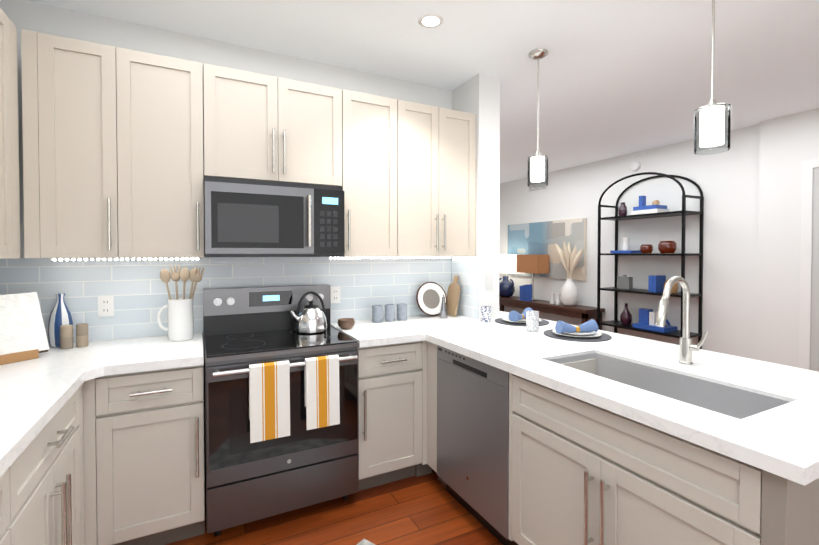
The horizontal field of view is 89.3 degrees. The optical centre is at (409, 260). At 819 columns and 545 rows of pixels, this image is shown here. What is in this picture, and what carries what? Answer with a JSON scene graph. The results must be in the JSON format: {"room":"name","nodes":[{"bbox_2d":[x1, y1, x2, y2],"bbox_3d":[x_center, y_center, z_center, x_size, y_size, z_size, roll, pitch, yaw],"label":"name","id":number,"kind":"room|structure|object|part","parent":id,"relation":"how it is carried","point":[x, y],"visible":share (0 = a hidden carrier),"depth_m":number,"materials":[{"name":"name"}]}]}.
{"room":"kitchen","nodes":[
{"label":"kitchen","id":0,"kind":"room"},
{"bbox_2d":[0,0,451,478],"bbox_3d":[-0.880,0.002,2.784,3.060,2.700,0.120,0,1,-27],"label":"wall","id":1,"kind":"structure","parent":0,"point":[47,19],"depth_m":2.47,"materials":[{"name":"white paint"}]},
{"bbox_2d":[0,8,19,258],"bbox_3d":[-1.680,-0.519,1.343,0.328,1.040,0.861,0,1,-27],"label":"upper cabinet","id":2,"kind":"object","parent":1,"relation":"attached to","point":[9,206],"depth_m":1.77,"materials":[{"name":"beige paint"}]},
{"bbox_2d":[16,27,135,259],"bbox_3d":[-1.651,-0.532,2.126,0.413,1.040,0.328,0,1,-27],"label":"upper cabinet","id":3,"kind":"object","parent":1,"relation":"attached to","point":[125,151],"depth_m":1.98,"materials":[{"name":"beige paint"}]},
{"bbox_2d":[132,50,219,259],"bbox_3d":[-1.348,-0.535,2.281,0.502,1.040,0.328,0,1,-27],"label":"upper cabinet","id":4,"kind":"object","parent":1,"relation":"attached to","point":[176,102],"depth_m":2.16,"materials":[{"name":"beige paint"}]},
{"bbox_2d":[0,257,450,344],"bbox_3d":[-0.935,0.210,2.687,2.852,0.458,0.008,0,1,-27],"label":"backsplash","id":5,"kind":"structure","parent":1,"relation":"attached to","point":[138,290],"depth_m":2.47,"materials":[{"name":"tile"}]},
{"bbox_2d":[98,295,113,316],"bbox_3d":[-1.682,0.255,2.296,0.072,0.116,0.008,0,1,-27],"label":"electrical outlet","id":6,"kind":"object","parent":5,"relation":"attached to","point":[105,306],"visible":1,"depth_m":2.29,"materials":[{"name":"white plastic"}]},
{"bbox_2d":[330,286,339,302],"bbox_3d":[-0.517,0.242,2.891,0.072,0.116,0.008,0,1,-27],"label":"electrical outlet","id":7,"kind":"object","parent":5,"relation":"attached to","point":[335,294],"visible":0.94,"depth_m":2.89,"materials":[{"name":"white plastic"}]},
{"bbox_2d":[220,66,343,187],"bbox_3d":[-0.834,-0.759,2.540,0.771,0.600,0.328,0,1,-27],"label":"upper cabinet","id":8,"kind":"object","parent":1,"relation":"attached to","point":[272,128],"depth_m":2.40,"materials":[{"name":"beige paint"}]},
{"bbox_2d":[204,176,344,256],"bbox_3d":[-0.808,-0.234,2.488,0.759,0.428,0.440,0,1,-27],"label":"microwave","id":9,"kind":"object","parent":8,"relation":"attached to","point":[249,218],"visible":0.94,"depth_m":2.32,"materials":[{"name":"silver metal"}]},
{"bbox_2d":[329,90,407,259],"bbox_3d":[-0.322,-0.544,2.806,0.498,1.040,0.328,0,1,-27],"label":"upper cabinet","id":10,"kind":"object","parent":1,"relation":"attached to","point":[375,189],"depth_m":2.68,"materials":[{"name":"beige paint"}]},
{"bbox_2d":[408,101,475,258],"bbox_3d":[0.103,-0.547,3.023,0.694,1.040,0.328,0,1,-27],"label":"upper cabinet","id":11,"kind":"object","parent":1,"relation":"attached to","point":[441,141],"depth_m":2.90,"materials":[{"name":"beige paint"}]},
{"bbox_2d":[166,469,502,544],"bbox_3d":[0.651,1.375,3.185,6.370,0.060,8.100,0,1,-27],"label":"floor","id":12,"kind":"structure","parent":0,"point":[427,509],"depth_m":2.15,"materials":[{"name":"brown wood"}]},
{"bbox_2d":[0,452,27,544],"bbox_3d":[-1.164,0.951,0.676,0.598,0.874,0.720,0,1,-27],"label":"base cabinet","id":13,"kind":"object","parent":12,"relation":"on","point":[14,486],"depth_m":1.10,"materials":[{"name":"beige paint"}]},
{"bbox_2d":[28,380,87,544],"bbox_3d":[-1.462,0.941,1.259,0.598,0.874,0.829,0,1,-27],"label":"base cabinet","id":14,"kind":"object","parent":12,"relation":"on","point":[58,457],"depth_m":1.43,"materials":[{"name":"beige paint"}]},
{"bbox_2d":[0,368,87,479],"bbox_3d":[-1.160,0.492,0.686,0.620,0.040,2.065,0,1,-27],"label":"countertop","id":15,"kind":"structure","parent":14,"relation":"on","point":[29,401],"depth_m":1.34,"materials":[{"name":"white stone"}]},
{"bbox_2d":[88,364,204,544],"bbox_3d":[-1.326,0.926,2.132,0.478,0.874,0.598,0,1,-27],"label":"base cabinet","id":16,"kind":"object","parent":12,"relation":"on","point":[146,481],"depth_m":1.87,"materials":[{"name":"beige paint"}]},
{"bbox_2d":[0,333,203,379],"bbox_3d":[-1.583,0.470,1.991,1.056,0.040,0.645,0,1,-27],"label":"countertop","id":17,"kind":"structure","parent":16,"relation":"on","point":[157,353],"depth_m":1.92,"materials":[{"name":"white stone"}]},
{"bbox_2d":[0,292,48,364],"bbox_3d":[-1.855,0.304,1.787,0.170,0.296,0.444,0,1,25],"label":"cookbook stand","id":18,"kind":"object","parent":17,"relation":"on","point":[23,336],"visible":1,"depth_m":1.89,"materials":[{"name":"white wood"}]},
{"bbox_2d":[48,293,73,346],"bbox_3d":[-1.822,0.310,2.167,0.103,0.271,0.103,0,1,-27],"label":"striped vase","id":19,"kind":"object","parent":17,"relation":"on","point":[60,314],"visible":0.79,"depth_m":2.13,"materials":[{"name":"blue ceramic"}]},
{"bbox_2d":[60,325,72,348],"bbox_3d":[-1.740,0.389,2.103,0.052,0.116,0.052,0,1,-27],"label":"mill","id":20,"kind":"object","parent":17,"relation":"on","point":[66,336],"visible":0.92,"depth_m":2.08,"materials":[{"name":"brown wood"}]},
{"bbox_2d":[76,323,88,346],"bbox_3d":[-1.693,0.388,2.144,0.052,0.116,0.052,0,1,-27],"label":"mill","id":21,"kind":"object","parent":17,"relation":"on","point":[82,338],"visible":1,"depth_m":2.12,"materials":[{"name":"beige wood"}]},
{"bbox_2d":[157,265,204,340],"bbox_3d":[-1.279,0.237,2.325,0.237,0.413,0.132,0,1,-27],"label":"pitcher","id":22,"kind":"object","parent":17,"relation":"on","point":[180,320],"visible":1,"depth_m":2.29,"materials":[{"name":"white ceramic"}]},
{"bbox_2d":[203,284,358,536],"bbox_3d":[-0.742,0.767,2.362,0.760,1.185,0.708,0,1,-27],"label":"range","id":23,"kind":"object","parent":12,"relation":"on","point":[281,415],"visible":0.92,"depth_m":2.12,"materials":[{"name":"grey metal"}]},
{"bbox_2d":[289,291,326,333],"bbox_3d":[-0.630,0.318,2.568,0.235,0.248,0.196,0,1,-27],"label":"kettle","id":24,"kind":"object","parent":23,"relation":"on","point":[310,318],"visible":1,"depth_m":2.51,"materials":[{"name":"silver metal"}]},
{"bbox_2d":[357,539,374,544],"bbox_3d":[-0.236,1.369,1.479,0.600,0.008,0.900,1,1,35],"label":"kitchen rug","id":25,"kind":"object","parent":12,"relation":"on","point":[364,542],"visible":1,"depth_m":1.98,"materials":[{"name":"white fabric"}]},
{"bbox_2d":[357,340,431,490],"bbox_3d":[-0.218,0.917,2.698,0.463,0.874,0.598,0,1,-27],"label":"base cabinet","id":26,"kind":"object","parent":12,"relation":"on","point":[395,380],"depth_m":2.44,"materials":[{"name":"beige paint"}]},
{"bbox_2d":[330,320,423,347],"bbox_3d":[-0.237,0.459,2.679,0.418,0.040,0.645,0,1,-27],"label":"countertop","id":27,"kind":"structure","parent":26,"relation":"on","point":[369,334],"depth_m":2.50,"materials":[{"name":"white stone"}]},
{"bbox_2d":[337,318,354,328],"bbox_3d":[-0.405,0.408,2.651,0.116,0.060,0.116,0,1,-27],"label":"bowl","id":28,"kind":"object","parent":27,"relation":"on","point":[346,323],"visible":1,"depth_m":2.61,"materials":[{"name":"brown wood"}]},
{"bbox_2d":[372,305,382,322],"bbox_3d":[-0.226,0.376,2.911,0.074,0.115,0.074,0,1,-27],"label":"canister","id":29,"kind":"object","parent":27,"relation":"on","point":[377,313],"visible":1,"depth_m":2.88,"materials":[{"name":"blue ceramic"}]},
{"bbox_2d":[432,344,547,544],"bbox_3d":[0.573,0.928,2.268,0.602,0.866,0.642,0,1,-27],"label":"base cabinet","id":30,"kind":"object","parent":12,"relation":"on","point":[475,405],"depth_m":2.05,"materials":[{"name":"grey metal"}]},
{"bbox_2d":[437,345,517,544],"bbox_3d":[0.553,0.927,2.271,0.571,0.868,0.619,0,1,-27],"label":"dishwasher","id":31,"kind":"object","parent":30,"relation":"in","point":[474,396],"depth_m":2.08,"materials":[{"name":"grey metal"}]},
{"bbox_2d":[384,314,595,371],"bbox_3d":[0.396,0.463,2.584,0.623,0.046,1.390,0,1,-27],"label":"countertop","id":32,"kind":"structure","parent":30,"relation":"on","point":[500,346],"depth_m":2.27,"materials":[{"name":"white stone"}]},
{"bbox_2d":[385,304,394,321],"bbox_3d":[-0.139,0.375,2.955,0.074,0.115,0.074,0,1,-27],"label":"canister","id":33,"kind":"object","parent":32,"relation":"on","point":[389,312],"visible":1,"depth_m":2.92,"materials":[{"name":"ceramic"}]},
{"bbox_2d":[397,303,406,320],"bbox_3d":[-0.054,0.374,2.998,0.074,0.115,0.074,0,1,-27],"label":"canister","id":34,"kind":"object","parent":32,"relation":"on","point":[401,311],"visible":1,"depth_m":2.97,"materials":[{"name":"blue ceramic"}]},
{"bbox_2d":[416,282,446,315],"bbox_3d":[0.167,0.296,3.168,0.264,0.264,0.022,0,-13,-27],"label":"plate","id":35,"kind":"object","parent":32,"relation":"on","point":[429,295],"visible":0.96,"depth_m":3.16,"materials":[{"name":"white ceramic"}]},
{"bbox_2d":[439,295,447,317],"bbox_3d":[0.254,0.344,3.088,0.062,0.172,0.062,0,1,-27],"label":"bottle","id":36,"kind":"object","parent":32,"relation":"on","point":[443,312],"visible":1,"depth_m":3.07,"materials":[{"name":"grey"}]},
{"bbox_2d":[446,275,459,316],"bbox_3d":[0.338,0.272,3.214,0.073,0.309,0.156,0,1,-27],"label":"cutting board","id":37,"kind":"object","parent":32,"relation":"on","point":[453,293],"visible":0.79,"depth_m":3.20,"materials":[{"name":"beige wood"}]},
{"bbox_2d":[480,306,490,321],"bbox_3d":[0.537,0.381,2.919,0.076,0.105,0.076,0,1,-27],"label":"patterned cup","id":38,"kind":"object","parent":32,"relation":"on","point":[485,312],"visible":1,"depth_m":2.89,"materials":[{"name":"white ceramic"}]},
{"bbox_2d":[526,311,538,331],"bbox_3d":[0.766,0.379,2.581,0.076,0.120,0.076,0,1,-27],"label":"patterned cup","id":39,"kind":"object","parent":32,"relation":"on","point":[532,321],"visible":0.96,"depth_m":2.55,"materials":[{"name":"white ceramic"}]},
{"bbox_2d":[544,319,611,341],"bbox_3d":[0.984,0.396,2.440,0.372,0.090,0.372,0,1,-27],"label":"place setting","id":40,"kind":"object","parent":32,"relation":"on","point":[587,331],"visible":1,"depth_m":2.41,"materials":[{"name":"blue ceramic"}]},
{"bbox_2d":[491,316,818,399],"bbox_3d":[1.086,0.465,2.296,0.490,0.040,1.828,0,1,-27],"label":"countertop","id":41,"kind":"structure","parent":30,"relation":"on","point":[789,382],"depth_m":1.77,"materials":[{"name":"white stone"}]},
{"bbox_2d":[495,307,548,325],"bbox_3d":[0.789,0.388,2.919,0.372,0.090,0.372,0,1,-27],"label":"place setting","id":42,"kind":"object","parent":41,"relation":"on","point":[514,318],"visible":0.69,"depth_m":2.85,"materials":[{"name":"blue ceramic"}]},
{"bbox_2d":[660,276,707,363],"bbox_3d":[1.168,0.261,1.765,0.189,0.384,0.110,0,1,-27],"label":"faucet","id":43,"kind":"object","parent":41,"relation":"on","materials":[{"name":"silver metal"}]},
{"bbox_2d":[499,296,604,329],"bbox_3d":[2.049,0.972,6.651,0.380,0.630,2.190,0,1,-27],"label":"console table","id":44,"kind":"object","parent":12,"relation":"on","point":[584,313],"visible":0.4,"depth_m":6.10,"materials":[{"name":"brown wood"}]},
{"bbox_2d":[499,254,524,296],"bbox_3d":[1.687,0.273,7.280,0.321,0.744,0.690,0,1,-27],"label":"lamp","id":45,"kind":"object","parent":44,"relation":"on","point":[508,263],"visible":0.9,"depth_m":7.13,"materials":[{"name":"blue ceramic"}]},
{"bbox_2d":[519,284,531,300],"bbox_3d":[1.877,0.520,6.694,0.101,0.269,0.177,0,1,-27],"label":"books","id":46,"kind":"object","parent":44,"relation":"on","point":[525,292],"visible":1,"depth_m":6.63,"materials":[{"name":"blue paper"}]},
{"bbox_2d":[517,255,548,300],"bbox_3d":[1.998,0.282,6.737,0.238,0.744,0.488,0,1,-27],"label":"lamp","id":47,"kind":"object","parent":44,"relation":"on","point":[536,264],"visible":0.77,"depth_m":6.59,"materials":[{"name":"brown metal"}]},
{"bbox_2d":[550,292,554,303],"bbox_3d":[2.170,0.578,6.296,0.076,0.167,0.076,0,1,-27],"label":"candle holder","id":48,"kind":"object","parent":44,"relation":"on","point":[552,294],"visible":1,"depth_m":6.27,"materials":[{"name":"white ceramic"}]},
{"bbox_2d":[555,293,560,304],"bbox_3d":[2.220,0.580,6.198,0.076,0.167,0.076,0,1,-27],"label":"candle holder","id":49,"kind":"object","parent":44,"relation":"on","point":[557,299],"visible":1,"depth_m":6.17,"materials":[{"name":"white ceramic"}]},
{"bbox_2d":[555,242,582,305],"bbox_3d":[2.341,0.195,6.058,0.264,0.941,0.445,0,1,-27],"label":"vase","id":50,"kind":"object","parent":44,"relation":"on","point":[569,259],"visible":1,"depth_m":6.00,"materials":[{"name":"white ceramic"}]},
{"bbox_2d":[597,172,703,348],"bbox_3d":[2.881,0.137,5.051,0.367,2.354,1.087,0,1,-27],"label":"etagere","id":51,"kind":"object","parent":12,"relation":"on","point":[656,286],"visible":0.88,"depth_m":4.92,"materials":[{"name":"black metal"}]},
{"bbox_2d":[618,202,626,215],"bbox_3d":[2.738,-0.645,5.319,0.107,0.184,0.107,0,1,-27],"label":"vase","id":52,"kind":"object","parent":51,"relation":"on","point":[622,211],"depth_m":5.28,"materials":[{"name":"purple glass"}]},
{"bbox_2d":[610,237,641,252],"bbox_3d":[2.759,-0.188,5.284,0.214,0.202,0.286,0,1,-27],"label":"vase","id":53,"kind":"object","parent":51,"relation":"on","point":[625,247],"depth_m":5.25,"materials":[{"name":"white ceramic"}]},
{"bbox_2d":[620,303,631,324],"bbox_3d":[2.765,0.684,5.289,0.138,0.268,0.136,0,1,-27],"label":"vase","id":54,"kind":"object","parent":51,"relation":"on","point":[625,317],"depth_m":5.25,"materials":[{"name":"purple glass"}]},
{"bbox_2d":[512,416,818,544],"bbox_3d":[0.929,1.052,1.578,0.598,0.640,0.915,0,1,-27],"label":"base cabinet","id":55,"kind":"object","parent":12,"relation":"on","point":[513,435],"depth_m":1.38,"materials":[{"name":"beige paint"}]},
{"bbox_2d":[700,392,818,487],"bbox_3d":[1.305,0.483,1.264,1.040,0.040,0.210,0,1,-27],"label":"countertop","id":56,"kind":"structure","parent":55,"relation":"on","point":[782,441],"depth_m":1.09,"materials":[{"name":"white stone"}]},
{"bbox_2d":[27,0,818,182],"bbox_3d":[0.651,-1.394,3.138,6.370,0.080,8.100,0,1,-27],"label":"ceiling","id":57,"kind":"structure","parent":0,"point":[617,78],"depth_m":2.66,"materials":[{"name":"white paint"}]},
{"bbox_2d":[418,14,443,27],"bbox_3d":[0.119,-1.338,2.322,0.144,0.004,0.144,0,1,-27],"label":"recessed light","id":58,"kind":"object","parent":57,"relation":"in","point":[430,20],"visible":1,"depth_m":2.31,"materials":[{"name":"white plastic"}]},
{"bbox_2d":[528,48,547,186],"bbox_3d":[0.838,-0.916,2.703,0.128,0.859,0.128,0,1,-27],"label":"pendant light","id":59,"kind":"object","parent":57,"relation":"hanging from","point":[537,168],"visible":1,"depth_m":2.68,"materials":[{"name":"white glass"}]},
{"bbox_3d":[0.838,-0.579,2.708,0.128,0.185,0.128,0,1,-27],"label":"glass","id":60,"kind":"part","parent":59,"relation":"part of","materials":[{"name":"white glass"}]},
{"bbox_2d":[531,157,544,181],"bbox_3d":[0.838,-0.591,2.708,0.086,0.149,0.086,0,1,-27],"label":"diffuser","id":61,"kind":"object","parent":59,"relation":"attached to","point":[537,163],"depth_m":2.67,"materials":[{"name":"white glass"}]},
{"bbox_2d":[528,175,547,192],"bbox_3d":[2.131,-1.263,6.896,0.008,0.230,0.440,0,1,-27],"label":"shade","id":62,"kind":"object","parent":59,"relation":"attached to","point":[537,187],"visible":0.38,"depth_m":6.90,"materials":[{"name":"glass"}]},
{"bbox_2d":[694,0,730,154],"bbox_3d":[1.307,-0.900,1.786,0.128,0.861,0.128,0,1,-27],"label":"pendant light","id":63,"kind":"object","parent":57,"relation":"hanging from","point":[711,122],"visible":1,"depth_m":1.77,"materials":[{"name":"white glass"}]},
{"bbox_3d":[1.307,-0.562,1.792,0.128,0.185,0.128,0,1,-27],"label":"glass","id":64,"kind":"part","parent":63,"relation":"part of","materials":[{"name":"white glass"}]},
{"bbox_2d":[700,106,724,146],"bbox_3d":[1.307,-0.574,1.791,0.086,0.149,0.086,0,1,-27],"label":"diffuser","id":65,"kind":"object","parent":63,"relation":"attached to","point":[712,127],"depth_m":1.76,"materials":[{"name":"white glass"}]},
{"bbox_2d":[452,73,499,318],"bbox_3d":[0.507,-0.005,3.223,0.190,2.700,0.360,0,1,-27],"label":"wall","id":66,"kind":"structure","parent":0,"point":[478,95],"depth_m":3.05,"materials":[{"name":"white paint"}]},
{"bbox_2d":[451,256,478,318],"bbox_3d":[0.419,0.201,3.181,0.008,0.458,0.360,0,1,-27],"label":"backsplash","id":67,"kind":"structure","parent":66,"relation":"attached to","point":[464,269],"depth_m":3.13,"materials":[{"name":"tile"}]},
{"bbox_2d":[485,274,492,289],"bbox_3d":[0.588,0.160,3.060,0.072,0.116,0.008,0,1,-27],"label":"light switch","id":68,"kind":"object","parent":66,"relation":"attached to","point":[488,281],"visible":1,"depth_m":3.06,"materials":[{"name":"white plastic"}]},
{"bbox_2d":[499,108,818,367],"bbox_3d":[3.412,-0.027,4.506,0.230,2.700,7.980,0,1,-27],"label":"wall","id":69,"kind":"structure","parent":0,"point":[749,182],"depth_m":4.58,"materials":[{"name":"white paint"}]},
{"bbox_2d":[507,218,586,280],"bbox_3d":[2.179,-0.171,6.782,0.044,0.910,1.680,0,1,-27],"label":"canvas art","id":70,"kind":"object","parent":69,"relation":"attached to","point":[539,238],"visible":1,"depth_m":6.57,"materials":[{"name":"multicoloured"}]},
{"bbox_2d":[630,161,639,170],"bbox_3d":[2.905,-1.212,5.350,0.040,0.130,0.130,0,1,-27],"label":"smoke detector","id":71,"kind":"object","parent":69,"relation":"attached to","point":[634,165],"visible":0.94,"depth_m":5.33,"materials":[{"name":"white plastic"}]},
{"bbox_2d":[799,159,818,371],"bbox_3d":[3.861,0.220,3.358,0.017,2.245,1.070,0,1,-27],"label":"door frame","id":72,"kind":"structure","parent":69,"relation":"attached to","point":[809,319],"depth_m":3.77,"materials":[{"name":"white wood"}]}
]}

